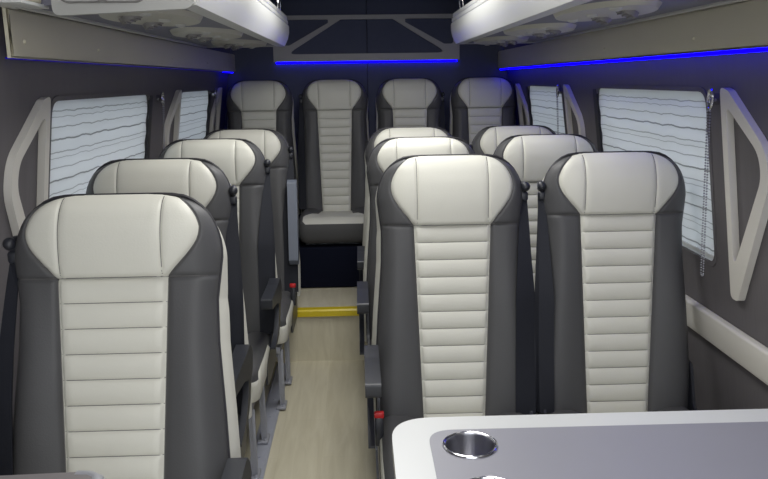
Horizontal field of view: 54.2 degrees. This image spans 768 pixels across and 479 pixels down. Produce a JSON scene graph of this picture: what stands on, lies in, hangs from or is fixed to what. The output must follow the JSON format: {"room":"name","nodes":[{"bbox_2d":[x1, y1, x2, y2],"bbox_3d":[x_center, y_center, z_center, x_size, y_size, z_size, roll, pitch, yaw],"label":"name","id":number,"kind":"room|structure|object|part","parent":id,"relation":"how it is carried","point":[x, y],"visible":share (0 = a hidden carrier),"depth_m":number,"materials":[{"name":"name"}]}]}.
{"room":"vehicle interior","nodes":[
{"label":"vehicle interior","id":0,"kind":"room"},
{"bbox_2d":[0,7,229,419],"bbox_3d":[-1.040,0.081,2.042,0.328,2.060,6.630,-1,12,-2],"label":"wall","id":1,"kind":"structure","parent":0,"point":[22,82],"depth_m":2.15,"materials":[{"name":"plastic"}]},
{"bbox_2d":[0,0,48,8],"bbox_3d":[-0.856,-0.547,1.746,0.090,0.008,0.160,-1,12,-2],"label":"trim","id":2,"kind":"structure","parent":1,"relation":"attached to","point":[10,4],"depth_m":1.73,"materials":[{"name":"grey"}]},
{"bbox_2d":[3,97,50,235],"bbox_3d":[-0.988,-0.077,2.074,0.104,0.617,0.238,-1,12,-2],"label":"grab rail","id":3,"kind":"object","parent":1,"relation":"attached to","point":[38,119],"visible":0.66,"depth_m":2.02,"materials":[{"name":"grey plastic"}]},
{"bbox_2d":[27,0,40,2],"bbox_3d":[-0.927,-0.608,1.741,0.220,0.115,0.160,-1,12,-2],"label":"trim","id":4,"kind":"structure","parent":1,"relation":"attached to","point":[35,1],"depth_m":1.76,"materials":[{"name":"plastic"}]},
{"bbox_2d":[0,470,103,478],"bbox_3d":[-0.753,0.599,1.288,0.490,0.252,0.345,-1,12,-2],"label":"side table","id":5,"kind":"object","parent":1,"relation":"attached to","point":[79,474],"visible":1,"depth_m":1.41,"materials":[{"name":"grey"}]},
{"bbox_2d":[48,91,152,198],"bbox_3d":[-1.042,-0.252,2.765,0.125,0.564,1.108,-1,12,-2],"label":"window","id":6,"kind":"structure","parent":1,"relation":"in","point":[149,97],"depth_m":2.79,"materials":[{"name":"plastic"}]},
{"bbox_2d":[49,91,164,197],"bbox_3d":[-1.014,-0.274,2.834,0.113,0.546,1.218,-1,12,-2],"label":"window blind","id":7,"kind":"object","parent":6,"relation":"attached to","point":[87,134],"visible":0.64,"depth_m":2.58,"materials":[{"name":"fabric"}]},
{"bbox_3d":[-0.993,-0.504,3.382,0.015,0.267,0.056,-10,15,-38],"label":"bead chain","id":8,"kind":"part","parent":7,"relation":"part of","materials":[{"name":"grey"}]},
{"bbox_2d":[5,57,220,71],"bbox_3d":[-0.969,-0.751,3.279,0.012,0.004,2.970,-1,12,-2],"label":"led strip","id":9,"kind":"object","parent":1,"relation":"attached to","point":[5,57],"visible":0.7,"depth_m":2.37,"materials":[{"name":"blue"}]},
{"bbox_2d":[2,7,234,71],"bbox_3d":[-0.960,-0.848,3.455,0.019,0.118,3.385,-1,12,-2],"label":"trim","id":10,"kind":"structure","parent":1,"relation":"attached to","point":[28,35],"depth_m":2.37,"materials":[{"name":"grey plastic"}]},
{"bbox_2d":[16,0,288,49],"bbox_3d":[-0.704,-0.901,2.857,0.479,0.289,2.291,-1,12,-2],"label":"shelf","id":11,"kind":"object","parent":1,"relation":"attached to","point":[235,24],"visible":1,"depth_m":2.30,"materials":[{"name":"grey plastic"}]},
{"bbox_2d":[119,16,142,23],"bbox_3d":[-0.665,-0.583,1.970,0.061,0.034,0.064,-1,12,-2],"label":"vent","id":12,"kind":"object","parent":11,"relation":"attached to","point":[123,19],"depth_m":1.95,"materials":[{"name":"grey"}]},
{"bbox_2d":[138,13,151,16],"bbox_3d":[-0.601,-0.569,1.883,0.036,0.018,0.036,-1,12,-2],"label":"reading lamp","id":13,"kind":"object","parent":11,"relation":"on","point":[141,14],"depth_m":1.87,"materials":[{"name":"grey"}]},
{"bbox_2d":[142,22,163,29],"bbox_3d":[-0.673,-0.628,2.185,0.061,0.034,0.064,-1,12,-2],"label":"vent","id":14,"kind":"object","parent":11,"relation":"attached to","point":[147,25],"depth_m":2.17,"materials":[{"name":"grey"}]},
{"bbox_2d":[159,19,170,22],"bbox_3d":[-0.608,-0.610,2.079,0.036,0.018,0.036,-1,12,-2],"label":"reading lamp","id":15,"kind":"object","parent":11,"relation":"on","point":[161,20],"depth_m":2.07,"materials":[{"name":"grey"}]},
{"bbox_2d":[175,24,185,26],"bbox_3d":[-0.614,-0.649,2.265,0.036,0.018,0.036,-1,12,-2],"label":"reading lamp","id":16,"kind":"object","parent":11,"relation":"on","point":[177,25],"depth_m":2.25,"materials":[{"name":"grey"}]},
{"bbox_2d":[185,34,201,39],"bbox_3d":[-0.693,-0.745,2.733,0.061,0.034,0.064,-1,12,-2],"label":"vent","id":17,"kind":"object","parent":11,"relation":"attached to","point":[189,36],"depth_m":2.71,"materials":[{"name":"grey"}]},
{"bbox_2d":[198,37,212,42],"bbox_3d":[-0.700,-0.790,2.948,0.061,0.034,0.064,-1,12,-2],"label":"vent","id":18,"kind":"object","parent":11,"relation":"attached to","point":[201,39],"depth_m":2.93,"materials":[{"name":"grey"}]},
{"bbox_2d":[223,44,235,48],"bbox_3d":[-0.720,-0.907,3.495,0.061,0.034,0.064,-1,12,-2],"label":"vent","id":19,"kind":"object","parent":11,"relation":"attached to","point":[225,46],"depth_m":3.47,"materials":[{"name":"grey"}]},
{"bbox_2d":[231,46,242,49],"bbox_3d":[-0.727,-0.952,3.710,0.061,0.034,0.064,-1,12,-2],"label":"vent","id":20,"kind":"object","parent":11,"relation":"attached to","point":[233,47],"depth_m":3.69,"materials":[{"name":"grey"}]},
{"bbox_2d":[163,90,181,146],"bbox_3d":[-1.045,-0.414,3.663,0.104,0.617,0.238,-1,12,-2],"label":"grab rail","id":21,"kind":"object","parent":1,"relation":"attached to","point":[175,108],"visible":0.58,"depth_m":3.64,"materials":[{"name":"grey"}]},
{"bbox_2d":[182,88,221,134],"bbox_3d":[-1.089,-0.563,4.358,0.143,0.619,1.094,-1,12,-2],"label":"window","id":22,"kind":"structure","parent":1,"relation":"in","point":[197,89],"depth_m":4.65,"materials":[{"name":"plastic"}]},
{"bbox_2d":[179,88,216,139],"bbox_3d":[-1.064,-0.575,4.251,0.113,0.546,0.858,-1,12,-2],"label":"window blind","id":23,"kind":"object","parent":22,"relation":"attached to","point":[193,115],"visible":0.48,"depth_m":4.20,"materials":[{"name":"fabric"}]},
{"bbox_3d":[-1.084,-0.651,4.777,0.104,0.617,0.238,-1,12,-2],"label":"grab rail","id":24,"kind":"part","parent":22,"relation":"part of","materials":[{"name":"plastic"}]},
{"bbox_2d":[244,360,376,478],"bbox_3d":[0.050,1.235,1.615,2.500,0.050,5.240,-1,12,-2],"label":"floor","id":25,"kind":"structure","parent":0,"point":[321,432],"depth_m":3.37,"materials":[{"name":"brown wood"}]},
{"bbox_2d":[0,192,250,478],"bbox_3d":[-0.571,0.581,1.520,0.544,1.270,0.673,-1,12,-2],"label":"seat","id":26,"kind":"object","parent":25,"relation":"on","point":[125,368],"visible":0.99,"depth_m":1.63,"materials":[{"name":"grey leather"}]},
{"bbox_3d":[-0.596,-0.009,1.664,0.377,0.172,0.118,-1,12,-2],"label":"headrest panel","id":27,"kind":"part","parent":26,"relation":"part of","materials":[{"name":"beige leather"}]},
{"bbox_3d":[-0.586,0.424,1.631,0.241,0.669,0.181,-1,12,-2],"label":"panel","id":28,"kind":"part","parent":26,"relation":"part of","materials":[{"name":"beige leather"}]},
{"bbox_3d":[-0.348,0.363,1.698,0.036,0.806,0.208,-3,12,-12],"label":"panel","id":29,"kind":"part","parent":26,"relation":"part of","materials":[{"name":"beige leather"}]},
{"bbox_3d":[-0.322,0.568,1.556,0.044,0.109,0.347,-1,12,-2],"label":"armrest","id":30,"kind":"part","parent":26,"relation":"part of","materials":[{"name":"grey plastic"}]},
{"bbox_2d":[203,129,300,409],"bbox_3d":[-0.701,0.119,3.684,0.540,1.275,0.689,-1,12,-2],"label":"seat","id":31,"kind":"object","parent":25,"relation":"on","point":[274,147],"visible":0.32,"depth_m":3.81,"materials":[{"name":"grey leather"}]},
{"bbox_3d":[-0.719,-0.462,3.830,0.387,0.192,0.106,-1,12,-2],"label":"headrest panel","id":32,"kind":"part","parent":31,"relation":"part of","materials":[{"name":"beige leather"}]},
{"bbox_3d":[-0.694,0.489,3.649,0.420,0.062,0.400,-1,12,-2],"label":"seat frame","id":33,"kind":"part","parent":31,"relation":"part of","materials":[{"name":"metal"}]},
{"bbox_3d":[-0.481,0.648,3.537,0.024,0.288,0.070,-1,12,-2],"label":"leg","id":34,"kind":"part","parent":31,"relation":"part of","materials":[{"name":"metal"}]},
{"bbox_2d":[277,303,290,344],"bbox_3d":[-0.697,0.382,3.668,0.488,0.135,0.539,-1,12,-2],"label":"seat cushion","id":35,"kind":"object","parent":31,"relation":"on","point":[285,312],"depth_m":3.45,"materials":[{"name":"grey leather"}]},
{"bbox_3d":[-0.456,0.386,3.604,0.065,0.107,0.419,1,12,7],"label":"panel","id":36,"kind":"part","parent":31,"relation":"part of","materials":[{"name":"beige leather"}]},
{"bbox_3d":[-0.491,0.586,3.830,0.024,0.288,0.070,-1,12,-2],"label":"leg","id":37,"kind":"part","parent":31,"relation":"part of","materials":[{"name":"metal"}]},
{"bbox_3d":[-0.462,-0.088,3.816,0.047,0.429,0.118,-1,12,-2],"label":"armrest","id":38,"kind":"part","parent":31,"relation":"part of","materials":[{"name":"grey plastic"}]},
{"bbox_3d":[-0.465,-0.106,3.912,0.044,0.816,0.136,-5,13,-20],"label":"panel","id":39,"kind":"part","parent":31,"relation":"part of","materials":[{"name":"beige leather"}]},
{"bbox_2d":[249,363,290,478],"bbox_3d":[-0.496,1.002,2.599,0.075,0.010,3.100,-1,12,-2],"label":"floor track","id":40,"kind":"object","parent":25,"relation":"on","point":[263,451],"visible":0.56,"depth_m":3.42,"materials":[{"name":"metal"}]},
{"bbox_2d":[374,420,378,478],"bbox_3d":[0.020,0.992,2.615,0.075,0.010,3.100,-1,12,-2],"label":"floor track","id":41,"kind":"object","parent":25,"relation":"on","point":[377,464],"visible":0.02,"depth_m":3.03,"materials":[{"name":"metal"}]},
{"bbox_2d":[357,127,451,280],"bbox_3d":[0.148,0.112,3.665,0.556,1.275,0.689,-1,12,-2],"label":"seat","id":42,"kind":"object","parent":41,"relation":"on","point":[382,134],"visible":0.12,"depth_m":3.79,"materials":[{"name":"grey"}]},
{"bbox_3d":[-0.107,0.113,3.679,0.045,0.109,0.347,-1,12,-2],"label":"armrest","id":43,"kind":"part","parent":42,"relation":"part of","materials":[{"name":"grey plastic"}]},
{"bbox_3d":[-0.101,-0.104,3.877,0.044,0.816,0.136,3,13,16],"label":"panel","id":44,"kind":"part","parent":42,"relation":"part of","materials":[{"name":"beige leather"}]},
{"bbox_3d":[0.142,-0.470,3.811,0.387,0.192,0.106,-1,12,-2],"label":"headrest panel","id":45,"kind":"part","parent":42,"relation":"part of","materials":[{"name":"beige leather"}]},
{"bbox_2d":[357,136,474,478],"bbox_3d":[0.171,0.254,2.998,0.556,1.275,0.689,-1,12,-2],"label":"seat","id":46,"kind":"object","parent":41,"relation":"on","point":[388,150],"visible":0.2,"depth_m":3.12,"materials":[{"name":"grey leather"}]},
{"bbox_3d":[-0.085,0.255,3.012,0.045,0.109,0.347,-1,12,-2],"label":"armrest","id":47,"kind":"part","parent":46,"relation":"part of","materials":[{"name":"grey plastic"}]},
{"bbox_3d":[-0.079,0.038,3.210,0.044,0.816,0.136,3,13,16],"label":"panel","id":48,"kind":"part","parent":46,"relation":"part of","materials":[{"name":"beige leather"}]},
{"bbox_3d":[0.165,-0.328,3.144,0.387,0.192,0.106,-1,12,-2],"label":"headrest panel","id":49,"kind":"part","parent":46,"relation":"part of","materials":[{"name":"beige leather"}]},
{"bbox_2d":[364,154,535,478],"bbox_3d":[0.221,0.413,2.245,0.556,1.275,0.689,-1,12,-2],"label":"seat","id":50,"kind":"object","parent":41,"relation":"on","point":[454,326],"visible":0.89,"depth_m":2.39,"materials":[{"name":"grey leather"}]},
{"bbox_3d":[-0.035,0.414,2.259,0.045,0.109,0.347,-1,12,-2],"label":"armrest","id":51,"kind":"part","parent":50,"relation":"part of","materials":[{"name":"grey plastic"}]},
{"bbox_3d":[-0.029,0.198,2.457,0.044,0.816,0.136,3,13,16],"label":"panel","id":52,"kind":"part","parent":50,"relation":"part of","materials":[{"name":"beige leather"}]},
{"bbox_3d":[0.001,0.689,2.150,0.065,0.107,0.419,-3,12,-11],"label":"panel","id":53,"kind":"part","parent":50,"relation":"part of","materials":[{"name":"beige leather"}]},
{"bbox_3d":[0.215,-0.158,2.393,0.387,0.214,0.108,-1,12,-2],"label":"headrest panel","id":54,"kind":"part","parent":50,"relation":"part of","materials":[{"name":"beige leather"}]},
{"bbox_3d":[0.223,0.276,2.407,0.247,0.646,0.106,-1,12,-2],"label":"panel","id":55,"kind":"part","parent":50,"relation":"part of","materials":[{"name":"beige leather"}]},
{"bbox_2d":[533,151,697,414],"bbox_3d":[0.765,0.400,2.270,0.538,1.275,0.689,-1,12,-2],"label":"seat","id":56,"kind":"object","parent":25,"relation":"on","point":[611,316],"visible":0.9,"depth_m":2.42,"materials":[{"name":"grey leather"}]},
{"bbox_3d":[0.506,0.185,2.482,0.044,0.816,0.136,3,13,16],"label":"panel","id":57,"kind":"part","parent":56,"relation":"part of","materials":[{"name":"beige leather"}]},
{"bbox_3d":[0.758,0.252,2.432,0.247,0.668,0.106,-1,12,-2],"label":"panel","id":58,"kind":"part","parent":56,"relation":"part of","materials":[{"name":"beige leather"}]},
{"bbox_3d":[0.750,-0.181,2.416,0.387,0.192,0.106,-1,12,-2],"label":"headrest panel","id":59,"kind":"part","parent":56,"relation":"part of","materials":[{"name":"beige leather"}]},
{"bbox_3d":[-0.896,1.011,2.587,0.075,0.010,3.100,-1,12,-2],"label":"floor track","id":60,"kind":"object","parent":25,"relation":"on","visible":0},
{"bbox_2d":[86,158,252,457],"bbox_3d":[-0.700,0.425,2.250,0.556,1.275,0.689,-1,12,-2],"label":"seat","id":61,"kind":"object","parent":60,"relation":"on","point":[202,180],"visible":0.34,"depth_m":2.38,"materials":[{"name":"grey leather"}]},
{"bbox_3d":[-0.726,-0.157,2.395,0.387,0.192,0.106,-1,12,-2],"label":"headrest panel","id":62,"kind":"part","parent":61,"relation":"part of","materials":[{"name":"beige leather"}]},
{"bbox_3d":[-0.445,0.416,2.279,0.045,0.109,0.347,-1,12,-2],"label":"armrest","id":63,"kind":"part","parent":61,"relation":"part of","materials":[{"name":"grey plastic"}]},
{"bbox_3d":[-0.472,0.200,2.477,0.044,0.816,0.136,-5,13,-20],"label":"panel","id":64,"kind":"part","parent":61,"relation":"part of","materials":[{"name":"beige leather"}]},
{"bbox_2d":[159,138,281,478],"bbox_3d":[-0.715,0.254,3.056,0.556,1.275,0.689,-1,12,-2],"label":"seat","id":65,"kind":"object","parent":60,"relation":"on","point":[243,163],"visible":0.44,"depth_m":3.19,"materials":[{"name":"grey leather"}]},
{"bbox_3d":[-0.742,-0.328,3.201,0.387,0.192,0.106,-1,12,-2],"label":"headrest panel","id":66,"kind":"part","parent":65,"relation":"part of","materials":[{"name":"beige leather"}]},
{"bbox_3d":[-0.733,0.106,3.218,0.247,0.668,0.106,-1,12,-2],"label":"panel","id":67,"kind":"part","parent":65,"relation":"part of","materials":[{"name":"beige leather"}]},
{"bbox_3d":[-0.504,0.782,2.908,0.024,0.288,0.070,-1,12,-2],"label":"leg","id":68,"kind":"part","parent":65,"relation":"part of","materials":[{"name":"metal"}]},
{"bbox_2d":[251,343,268,382],"bbox_3d":[-0.719,0.516,3.039,0.488,0.135,0.539,-1,12,-2],"label":"seat cushion","id":69,"kind":"object","parent":65,"relation":"on","point":[260,373],"depth_m":2.92,"materials":[{"name":"grey leather"}]},
{"bbox_3d":[-0.478,0.520,2.975,0.065,0.107,0.419,1,12,7],"label":"panel","id":70,"kind":"part","parent":65,"relation":"part of","materials":[{"name":"beige leather"}]},
{"bbox_3d":[-0.514,0.720,3.201,0.024,0.288,0.070,-1,12,-2],"label":"leg","id":71,"kind":"part","parent":65,"relation":"part of","materials":[{"name":"metal"}]},
{"bbox_3d":[-0.461,0.244,3.085,0.045,0.109,0.347,-1,12,-2],"label":"armrest","id":72,"kind":"part","parent":65,"relation":"part of","materials":[{"name":"grey plastic"}]},
{"bbox_3d":[0.534,0.981,2.631,0.075,0.010,3.100,-1,12,-2],"label":"floor track","id":73,"kind":"object","parent":25,"relation":"on","visible":0},
{"bbox_2d":[469,125,555,154],"bbox_3d":[0.694,0.103,3.669,0.538,1.275,0.689,-1,12,-2],"label":"seat","id":74,"kind":"object","parent":73,"relation":"on","point":[486,141],"visible":0.09,"depth_m":3.78,"materials":[{"name":"grey"}]},
{"bbox_2d":[493,134,596,278],"bbox_3d":[0.712,0.236,3.044,0.538,1.275,0.689,-1,12,-2],"label":"seat","id":75,"kind":"object","parent":73,"relation":"on","point":[531,156],"visible":0.11,"depth_m":3.15,"materials":[{"name":"grey leather"}]},
{"bbox_3d":[0.705,0.088,3.207,0.247,0.668,0.106,-1,12,-2],"label":"panel","id":76,"kind":"part","parent":75,"relation":"part of","materials":[{"name":"beige leather"}]},
{"bbox_3d":[0.696,-0.346,3.190,0.387,0.192,0.106,-1,12,-2],"label":"headrest panel","id":77,"kind":"part","parent":75,"relation":"part of","materials":[{"name":"beige leather"}]},
{"bbox_2d":[392,409,767,478],"bbox_3d":[0.537,0.818,1.457,1.019,0.793,0.552,-1,12,-2],"label":"conference table","id":78,"kind":"object","parent":73,"relation":"on","point":[699,444],"visible":1,"depth_m":1.50,"materials":[{"name":"grey laminate"},{"name":"white plastic"},{"name":"chrome"}]},
{"bbox_2d":[276,286,366,361],"bbox_3d":[-0.067,0.400,4.824,2.420,0.340,1.390,-1,12,-2],"label":"floor","id":79,"kind":"structure","parent":0,"point":[327,338],"depth_m":4.15,"materials":[{"name":"brown wood"}]},
{"bbox_2d":[297,306,358,316],"bbox_3d":[-0.050,0.390,4.120,2.140,0.038,0.053,-1,12,-2],"label":"step nosing","id":80,"kind":"structure","parent":79,"relation":"attached to","point":[347,310],"depth_m":4.09,"materials":[{"name":"yellow"}]},
{"bbox_2d":[298,221,361,287],"bbox_3d":[-0.077,0.071,4.933,1.980,0.246,0.880,-1,12,-2],"label":"bench base","id":81,"kind":"object","parent":79,"relation":"on","point":[329,265],"visible":0.02,"depth_m":4.50,"materials":[{"name":"black carpet"}]},
{"bbox_2d":[226,80,299,213],"bbox_3d":[-0.796,-0.490,4.669,0.488,0.980,0.685,-1,12,-2],"label":"seat","id":82,"kind":"object","parent":81,"relation":"on","point":[250,104],"visible":0.3,"depth_m":4.83,"materials":[{"name":"grey leather"}]},
{"bbox_3d":[-0.810,-0.927,4.843,0.352,0.192,0.106,-1,12,-2],"label":"headrest panel","id":83,"kind":"part","parent":82,"relation":"part of","materials":[{"name":"beige leather"}]},
{"bbox_3d":[-0.802,-0.493,4.860,0.225,0.668,0.106,-1,12,-2],"label":"panel","id":84,"kind":"part","parent":82,"relation":"part of","materials":[{"name":"beige leather"}]},
{"bbox_3d":[-0.579,-0.570,4.923,0.040,0.816,0.137,-5,13,-18],"label":"panel","id":85,"kind":"part","parent":82,"relation":"part of","materials":[{"name":"leather"}]},
{"bbox_2d":[298,79,368,244],"bbox_3d":[-0.309,-0.500,4.684,0.489,0.980,0.685,-1,12,-2],"label":"seat","id":86,"kind":"object","parent":81,"relation":"on","point":[333,133],"visible":0.92,"depth_m":4.85,"materials":[{"name":"grey leather"}]},
{"bbox_2d":[298,213,362,243],"bbox_3d":[-0.300,-0.093,4.696,0.444,0.135,0.539,-1,12,-2],"label":"seat cushion","id":87,"kind":"object","parent":86,"relation":"on","point":[314,228],"depth_m":4.44,"materials":[{"name":"grey leather"}]},
{"bbox_3d":[-0.301,-0.160,4.684,0.378,0.045,0.535,-1,12,-2],"label":"seat panel","id":88,"kind":"part","parent":86,"relation":"part of","materials":[{"name":"beige leather"}]},
{"bbox_3d":[-0.322,-0.937,4.858,0.352,0.192,0.106,-1,12,-2],"label":"headrest panel","id":89,"kind":"part","parent":86,"relation":"part of","materials":[{"name":"beige leather"}]},
{"bbox_3d":[-0.299,-0.017,4.712,0.364,0.024,0.340,-1,12,-2],"label":"seat frame","id":90,"kind":"part","parent":86,"relation":"part of","materials":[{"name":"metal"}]},
{"bbox_3d":[-0.314,-0.503,4.875,0.225,0.668,0.106,-1,12,-2],"label":"panel","id":91,"kind":"part","parent":86,"relation":"part of","materials":[{"name":"beige leather"}]},
{"bbox_3d":[-0.091,-0.580,4.939,0.040,0.816,0.137,-5,13,-18],"label":"panel","id":92,"kind":"part","parent":86,"relation":"part of","materials":[{"name":"beige leather"}]},
{"bbox_2d":[375,78,445,130],"bbox_3d":[0.180,-0.510,4.699,0.488,0.980,0.685,-1,12,-2],"label":"seat","id":93,"kind":"object","parent":81,"relation":"on","point":[400,102],"visible":0.4,"depth_m":4.86,"materials":[{"name":"grey leather"}]},
{"bbox_3d":[-0.056,-0.581,4.940,0.040,0.816,0.137,2,12,14],"label":"panel","id":94,"kind":"part","parent":93,"relation":"part of","materials":[{"name":"beige leather"}]},
{"bbox_3d":[0.165,-0.947,4.873,0.352,0.192,0.106,-1,12,-2],"label":"headrest panel","id":95,"kind":"part","parent":93,"relation":"part of","materials":[{"name":"beige leather"}]},
{"bbox_3d":[0.174,-0.513,4.890,0.225,0.668,0.106,-1,12,-2],"label":"panel","id":96,"kind":"part","parent":93,"relation":"part of","materials":[{"name":"beige leather"}]},
{"bbox_2d":[450,77,516,143],"bbox_3d":[0.669,-0.520,4.714,0.488,0.980,0.685,-1,12,-2],"label":"seat","id":97,"kind":"object","parent":81,"relation":"on","point":[476,103],"visible":0.33,"depth_m":4.87,"materials":[{"name":"grey leather"}]},
{"bbox_3d":[0.434,-0.591,4.955,0.040,0.816,0.137,2,12,14],"label":"panel","id":98,"kind":"part","parent":97,"relation":"part of","materials":[{"name":"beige leather"}]},
{"bbox_3d":[0.655,-0.957,4.889,0.352,0.192,0.106,-1,12,-2],"label":"headrest panel","id":99,"kind":"part","parent":97,"relation":"part of","materials":[{"name":"beige leather"}]},
{"bbox_3d":[0.663,-0.523,4.905,0.225,0.668,0.106,-1,12,-2],"label":"panel","id":100,"kind":"part","parent":97,"relation":"part of","materials":[{"name":"beige leather"}]},
{"bbox_2d":[366,8,368,124],"bbox_3d":[-0.104,-0.652,5.325,2.400,2.100,0.030,-1,12,-2],"label":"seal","id":101,"kind":"structure","parent":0,"point":[366,8],"depth_m":5.20,"materials":[{"name":"black rubber"}]},
{"bbox_2d":[224,0,367,220],"bbox_3d":[-0.693,-0.630,5.263,1.168,2.060,0.050,-1,12,-2],"label":"door","id":102,"kind":"structure","parent":101,"relation":"in","point":[348,36],"depth_m":5.10,"materials":[{"name":"metal"}]},
{"bbox_2d":[273,14,459,61],"bbox_3d":[-0.119,-1.367,5.088,1.265,0.302,0.024,-1,12,-2],"label":"door frame","id":103,"kind":"structure","parent":101,"relation":"attached to","point":[451,51],"depth_m":5.09,"materials":[{"name":"grey plastic"}]},
{"bbox_2d":[366,0,506,138],"bbox_3d":[0.483,-0.655,5.300,1.178,2.060,0.050,-1,12,-2],"label":"door","id":104,"kind":"structure","parent":101,"relation":"in","point":[383,35],"depth_m":5.13,"materials":[{"name":"metal"}]},
{"bbox_2d":[276,60,456,63],"bbox_3d":[-0.116,-1.213,5.121,1.235,0.011,0.014,-1,12,-2],"label":"led strip","id":105,"kind":"object","parent":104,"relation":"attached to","point":[404,60],"visible":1,"depth_m":5.11,"materials":[{"name":"blue"}]},
{"bbox_2d":[504,43,767,409],"bbox_3d":[1.064,0.037,2.107,0.328,2.060,6.630,-1,12,-2],"label":"wall","id":106,"kind":"structure","parent":0,"point":[720,383],"depth_m":2.32,"materials":[{"name":"plastic"}]},
{"bbox_2d":[515,83,566,133],"bbox_3d":[0.943,-0.600,4.402,0.143,0.619,1.054,-1,12,-2],"label":"window","id":107,"kind":"structure","parent":106,"relation":"in","point":[529,84],"depth_m":4.66,"materials":[{"name":"plastic"}]},
{"bbox_3d":[0.909,-0.684,4.800,0.104,0.617,0.238,-1,12,-2],"label":"grab rail","id":108,"kind":"part","parent":107,"relation":"part of","materials":[{"name":"plastic"}]},
{"bbox_2d":[530,85,564,133],"bbox_3d":[0.926,-0.603,4.253,0.113,0.546,0.811,-1,12,-2],"label":"window blind","id":109,"kind":"object","parent":107,"relation":"attached to","point":[546,102],"visible":0.48,"depth_m":4.20,"materials":[{"name":"fabric"}]},
{"bbox_3d":[0.895,-0.633,3.866,0.015,0.267,0.056,8,15,34],"label":"bead chain","id":110,"kind":"part","parent":109,"relation":"part of","materials":[{"name":"grey"}]},
{"bbox_2d":[500,58,629,69],"bbox_3d":[0.846,-0.910,3.936,0.012,0.009,2.485,-1,12,-2],"label":"led strip","id":111,"kind":"object","parent":106,"relation":"attached to","point":[627,59],"visible":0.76,"depth_m":3.38,"materials":[{"name":"blue"}]},
{"bbox_2d":[563,84,585,136],"bbox_3d":[0.949,-0.445,3.676,0.104,0.617,0.238,-1,12,-2],"label":"grab rail","id":112,"kind":"object","parent":106,"relation":"attached to","point":[569,99],"visible":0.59,"depth_m":3.65,"materials":[{"name":"grey"}]},
{"bbox_2d":[451,0,744,46],"bbox_3d":[0.653,-0.824,2.402,0.484,0.289,3.246,-1,12,-2],"label":"shelf","id":113,"kind":"object","parent":106,"relation":"attached to","point":[502,23],"visible":1,"depth_m":2.52,"materials":[{"name":"grey plastic"}]},
{"bbox_2d":[496,43,507,46],"bbox_3d":[0.591,-0.980,3.751,0.061,0.034,0.064,-1,12,-2],"label":"vent","id":114,"kind":"object","parent":113,"relation":"attached to","point":[501,44],"depth_m":3.73,"materials":[{"name":"grey"}]},
{"bbox_2d":[505,41,516,44],"bbox_3d":[0.598,-0.934,3.536,0.061,0.034,0.064,-1,12,-2],"label":"vent","id":115,"kind":"object","parent":113,"relation":"attached to","point":[509,42],"depth_m":3.52,"materials":[{"name":"grey"}]},
{"bbox_2d":[532,33,546,38],"bbox_3d":[0.618,-0.818,2.989,0.061,0.034,0.064,-1,12,-2],"label":"vent","id":116,"kind":"object","parent":113,"relation":"attached to","point":[541,35],"depth_m":2.97,"materials":[{"name":"grey"}]},
{"bbox_2d":[545,30,560,34],"bbox_3d":[0.625,-0.772,2.774,0.061,0.034,0.064,-1,12,-2],"label":"vent","id":117,"kind":"object","parent":113,"relation":"attached to","point":[555,32],"depth_m":2.75,"materials":[{"name":"grey"}]},
{"bbox_2d":[586,14,597,17],"bbox_3d":[0.587,-0.635,2.116,0.036,0.018,0.036,-1,12,-2],"label":"reading lamp","id":118,"kind":"object","parent":113,"relation":"on","point":[587,15],"depth_m":2.10,"materials":[{"name":"grey"}]},
{"bbox_2d":[591,17,611,24],"bbox_3d":[0.645,-0.655,2.226,0.061,0.034,0.064,-1,12,-2],"label":"vent","id":119,"kind":"object","parent":113,"relation":"attached to","point":[603,20],"depth_m":2.21,"materials":[{"name":"grey"}]},
{"bbox_2d":[609,8,622,11],"bbox_3d":[0.594,-0.593,1.921,0.036,0.018,0.036,-1,12,-2],"label":"reading lamp","id":120,"kind":"object","parent":113,"relation":"on","point":[611,9],"depth_m":1.91,"materials":[{"name":"grey"}]},
{"bbox_2d":[616,10,638,18],"bbox_3d":[0.652,-0.610,2.011,0.061,0.034,0.064,-1,12,-2],"label":"vent","id":121,"kind":"object","parent":113,"relation":"attached to","point":[633,14],"depth_m":1.99,"materials":[{"name":"grey"}]},
{"bbox_2d":[498,0,767,68],"bbox_3d":[0.870,-0.751,2.879,0.019,0.118,4.680,-1,12,-2],"label":"trim","id":122,"kind":"structure","parent":106,"relation":"attached to","point":[743,24],"depth_m":2.38,"materials":[{"name":"grey plastic"}]},
{"bbox_2d":[593,85,717,265],"bbox_3d":[1.007,-0.294,2.829,0.125,0.564,1.108,-1,12,-2],"label":"window","id":123,"kind":"structure","parent":106,"relation":"in","point":[702,90],"depth_m":2.48,"materials":[{"name":"plastic"}]},
{"bbox_2d":[599,88,719,275],"bbox_3d":[0.979,-0.270,2.769,0.113,0.581,1.154,-1,12,-2],"label":"window blind","id":124,"kind":"object","parent":123,"relation":"attached to","point":[673,124],"visible":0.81,"depth_m":2.53,"materials":[{"name":"fabric"}]},
{"bbox_3d":[0.968,-0.146,2.258,0.015,0.552,0.099,8,15,34],"label":"bead chain","id":125,"kind":"part","parent":124,"relation":"part of","materials":[{"name":"grey"}]},
{"bbox_2d":[630,47,767,60],"bbox_3d":[0.926,-0.426,1.658,0.012,0.009,2.115,-1,12,-2],"label":"led strip","id":126,"kind":"object","parent":106,"relation":"attached to","point":[765,49],"visible":1,"depth_m":2.11,"materials":[{"name":"blue"}]},
{"bbox_2d":[685,294,767,384],"bbox_3d":[1.073,0.347,2.142,0.039,0.101,6.570,-1,12,-2],"label":"trim","id":127,"kind":"structure","parent":106,"relation":"attached to","point":[752,355],"depth_m":2.29,"materials":[{"name":"grey"}]},
{"bbox_2d":[720,88,767,300],"bbox_3d":[1.006,-0.102,2.063,0.104,0.617,0.238,-1,12,-2],"label":"window pillar frame","id":128,"kind":"structure","parent":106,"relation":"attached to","point":[742,259],"depth_m":2.11,"materials":[{"name":"grey plastic"}]}
]}

